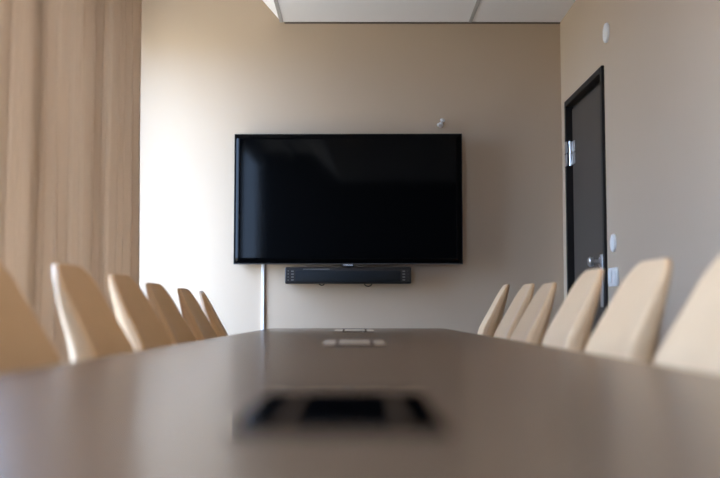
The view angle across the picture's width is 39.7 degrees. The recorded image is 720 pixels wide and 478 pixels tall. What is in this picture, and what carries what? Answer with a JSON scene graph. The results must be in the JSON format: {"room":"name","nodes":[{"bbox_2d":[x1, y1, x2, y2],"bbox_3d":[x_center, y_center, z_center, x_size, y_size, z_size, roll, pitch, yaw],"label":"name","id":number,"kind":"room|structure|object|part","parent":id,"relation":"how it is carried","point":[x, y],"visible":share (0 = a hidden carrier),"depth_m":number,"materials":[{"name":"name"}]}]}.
{"room":"conference room","nodes":[
{"label":"conference room","id":0,"kind":"room"},
{"bbox_2d":[139,0,563,334],"bbox_3d":[-0.226,-0.300,6.436,3.427,3.220,0.200,0,-4,0],"label":"wall","id":1,"kind":"structure","parent":0,"point":[213,71],"depth_m":6.37,"materials":[{"name":"beige paint"}]},
{"bbox_2d":[261,264,263,329],"bbox_3d":[-0.613,0.615,6.262,0.018,1.230,0.016,0,-4,0],"label":"cable trunking","id":2,"kind":"object","parent":1,"relation":"attached to","point":[262,265],"visible":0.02,"depth_m":6.27,"materials":[{"name":"white plastic"}]},
{"bbox_2d":[285,267,410,286],"bbox_3d":[-0.074,0.239,6.238,0.784,0.120,0.121,0,-4,0],"label":"soundbar","id":3,"kind":"object","parent":1,"relation":"attached to","point":[293,275],"visible":1,"depth_m":6.18,"materials":[{"name":"black plastic"}]},
{"bbox_2d":[296,271,400,281],"bbox_3d":[-0.074,0.231,6.182,0.650,0.070,0.009,0,-4,0],"label":"grille","id":4,"kind":"object","parent":3,"relation":"attached to","point":[301,276],"depth_m":6.18,"materials":[{"name":"grey fabric"}]},
{"bbox_2d":[233,134,462,266],"bbox_3d":[-0.074,-0.242,6.279,1.432,0.837,0.086,0,-4,1],"label":"television","id":5,"kind":"object","parent":1,"relation":"attached to","point":[347,200],"visible":1,"depth_m":6.24,"materials":[{"name":"black metal"}]},
{"bbox_2d":[284,22,559,23],"bbox_3d":[0.401,-1.389,6.410,1.772,0.010,0.008,0,-4,0],"label":"trim","id":6,"kind":"structure","parent":1,"relation":"attached to","point":[284,22],"depth_m":6.41,"materials":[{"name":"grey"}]},
{"bbox_2d":[437,118,444,127],"bbox_3d":[0.513,-0.738,6.335,0.052,0.054,0.066,0,-4,0],"label":"wall hook","id":7,"kind":"object","parent":1,"relation":"attached to","point":[442,120],"visible":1,"depth_m":6.32,"materials":[{"name":"white plastic"}]},
{"bbox_2d":[263,0,575,21],"bbox_3d":[-0.163,-1.954,2.290,2.927,0.540,8.296,0,-4,0],"label":"ceiling","id":8,"kind":"structure","parent":0,"point":[291,10],"depth_m":6.16,"materials":[{"name":"white paint"}]},
{"bbox_2d":[0,0,141,363],"bbox_3d":[-1.200,-0.564,2.166,0.153,3.088,8.250,0,-4,-1],"label":"curtain","id":9,"kind":"object","parent":8,"relation":"hanging from","point":[70,70],"visible":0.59,"depth_m":4.05,"materials":[{"name":"beige fabric"}]},
{"bbox_2d":[274,0,480,22],"bbox_3d":[0.396,-1.686,2.270,1.799,0.010,8.290,0,-4,0],"label":"trim","id":10,"kind":"structure","parent":8,"relation":"attached to","point":[275,1],"depth_m":6.15,"materials":[{"name":"grey"}]},
{"bbox_2d":[560,0,719,363],"bbox_3d":[1.401,-0.597,2.201,0.200,3.220,8.300,0,-4,0],"label":"wall","id":11,"kind":"structure","parent":0,"point":[660,59],"depth_m":4.35,"materials":[{"name":"beige paint"}]},
{"bbox_2d":[564,65,607,338],"bbox_3d":[1.317,0.185,5.670,0.175,2.146,0.942,0,-4,0],"label":"door","id":12,"kind":"structure","parent":11,"relation":"in","point":[584,110],"depth_m":5.76,"materials":[{"name":"black wood"}]},
{"bbox_3d":[1.267,0.123,5.386,0.072,0.054,0.054,0,-4,0],"label":"knob","id":13,"kind":"part","parent":12,"relation":"part of","materials":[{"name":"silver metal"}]},
{"bbox_3d":[1.307,0.225,5.379,0.010,0.285,0.055,0,-4,0],"label":"handle plate","id":14,"kind":"part","parent":12,"relation":"part of","materials":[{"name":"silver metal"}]},
{"bbox_2d":[603,23,608,42],"bbox_3d":[1.285,-1.078,5.212,0.013,0.104,0.104,0,-4,0],"label":"disc","id":15,"kind":"object","parent":11,"relation":"attached to","point":[606,25],"visible":1,"depth_m":5.19,"materials":[{"name":"white plastic"}]},
{"bbox_2d":[608,267,618,286],"bbox_3d":[1.283,0.193,5.058,0.016,0.094,0.170,0,-4,0],"label":"light switch","id":16,"kind":"object","parent":11,"relation":"attached to","point":[613,273],"visible":1,"depth_m":5.02,"materials":[{"name":"white plastic"}]},
{"bbox_2d":[610,234,616,251],"bbox_3d":[1.285,0.020,5.065,0.013,0.092,0.092,0,-4,0],"label":"disc","id":17,"kind":"object","parent":11,"relation":"attached to","point":[613,242],"visible":1,"depth_m":5.04,"materials":[{"name":"white plastic"}]},
{"bbox_3d":[-0.113,1.068,2.080,3.227,0.120,8.700,0,-4,0],"label":"floor","id":18,"kind":"structure","parent":0,"visible":0},
{"bbox_2d":[0,263,60,373],"bbox_3d":[-0.525,0.513,2.068,0.632,0.987,0.470,0,-4,0],"label":"chair","id":19,"kind":"object","parent":18,"relation":"on","point":[24,344],"visible":0.41,"depth_m":2.17,"materials":[{"name":"beige leather"}]},
{"bbox_2d":[52,263,133,361],"bbox_3d":[-0.519,0.562,2.757,0.632,0.986,0.470,0,-4,1],"label":"chair","id":20,"kind":"object","parent":18,"relation":"on","point":[92,330],"visible":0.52,"depth_m":2.72,"materials":[{"name":"beige leather"}]},
{"bbox_2d":[108,274,172,351],"bbox_3d":[-0.521,0.608,3.366,0.632,0.979,0.470,0,-4,2],"label":"chair","id":21,"kind":"object","parent":18,"relation":"on","point":[133,311],"visible":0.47,"depth_m":3.35,"materials":[{"name":"beige leather"}]},
{"bbox_2d":[146,283,195,344],"bbox_3d":[-0.523,0.656,3.943,0.632,0.964,0.470,0,-4,1],"label":"chair","id":22,"kind":"object","parent":18,"relation":"on","point":[162,303],"visible":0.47,"depth_m":3.96,"materials":[{"name":"beige leather"}]},
{"bbox_2d":[177,288,216,340],"bbox_3d":[-0.525,0.707,4.620,0.632,0.957,0.470,0,-4,0],"label":"chair","id":23,"kind":"object","parent":18,"relation":"on","point":[193,314],"visible":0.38,"depth_m":4.56,"materials":[{"name":"beige leather"}]},
{"bbox_2d":[199,291,227,336],"bbox_3d":[-0.526,0.749,5.202,0.632,0.954,0.470,1,-4,-7],"label":"chair","id":24,"kind":"object","parent":18,"relation":"on","point":[207,307],"visible":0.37,"depth_m":5.02,"materials":[{"name":"beige leather"}]},
{"bbox_2d":[0,328,719,477],"bbox_3d":[-0.008,0.669,2.655,1.307,0.756,6.090,0,-4,0],"label":"conference table","id":25,"kind":"object","parent":18,"relation":"on","point":[271,402],"visible":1,"depth_m":1.05,"materials":[{"name":"brown laminate"}]},
{"bbox_3d":[-0.017,0.180,1.070,0.100,0.001,0.376,0,-4,0],"label":"lid","id":26,"kind":"part","parent":25,"relation":"part of","materials":[{"name":"black metal"}]},
{"bbox_3d":[-0.027,0.454,4.960,0.100,0.001,0.376,0,-4,0],"label":"lid","id":27,"kind":"part","parent":25,"relation":"part of","materials":[{"name":"silver metal"}]},
{"bbox_3d":[-0.018,0.329,3.185,0.100,0.001,0.376,0,-4,0],"label":"lid","id":28,"kind":"part","parent":25,"relation":"part of","materials":[{"name":"silver metal"}]},
{"bbox_2d":[477,284,509,336],"bbox_3d":[0.494,0.743,5.399,0.632,0.994,0.470,0,-4,4],"label":"chair","id":29,"kind":"object","parent":18,"relation":"on","point":[494,315],"visible":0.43,"depth_m":5.23,"materials":[{"name":"beige leather"}]},
{"bbox_2d":[493,283,534,339],"bbox_3d":[0.497,0.699,4.664,0.632,0.980,0.470,0,-4,0],"label":"chair","id":30,"kind":"object","parent":18,"relation":"on","point":[523,298],"visible":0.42,"depth_m":4.68,"materials":[{"name":"beige leather"}]},
{"bbox_2d":[510,282,556,344],"bbox_3d":[0.498,0.668,4.165,0.632,0.971,0.470,0,-4,0],"label":"chair","id":31,"kind":"object","parent":18,"relation":"on","point":[532,327],"visible":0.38,"depth_m":4.08,"materials":[{"name":"beige leather"}]},
{"bbox_2d":[541,268,603,351],"bbox_3d":[0.500,0.599,3.378,0.632,0.998,0.470,0,-4,0],"label":"chair","id":32,"kind":"object","parent":18,"relation":"on","point":[570,329],"visible":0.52,"depth_m":3.32,"materials":[{"name":"beige leather"}]},
{"bbox_2d":[584,258,671,363],"bbox_3d":[0.503,0.551,2.671,0.632,0.996,0.470,0,-4,-2],"label":"chair","id":33,"kind":"object","parent":18,"relation":"on","point":[628,329],"visible":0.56,"depth_m":2.64,"materials":[{"name":"beige leather"}]},
{"bbox_2d":[653,256,719,374],"bbox_3d":[0.505,0.508,2.031,0.632,0.992,0.470,0,-4,0],"label":"chair","id":34,"kind":"object","parent":18,"relation":"on","point":[692,343],"visible":0.42,"depth_m":2.13,"materials":[{"name":"beige leather"}]}
]}

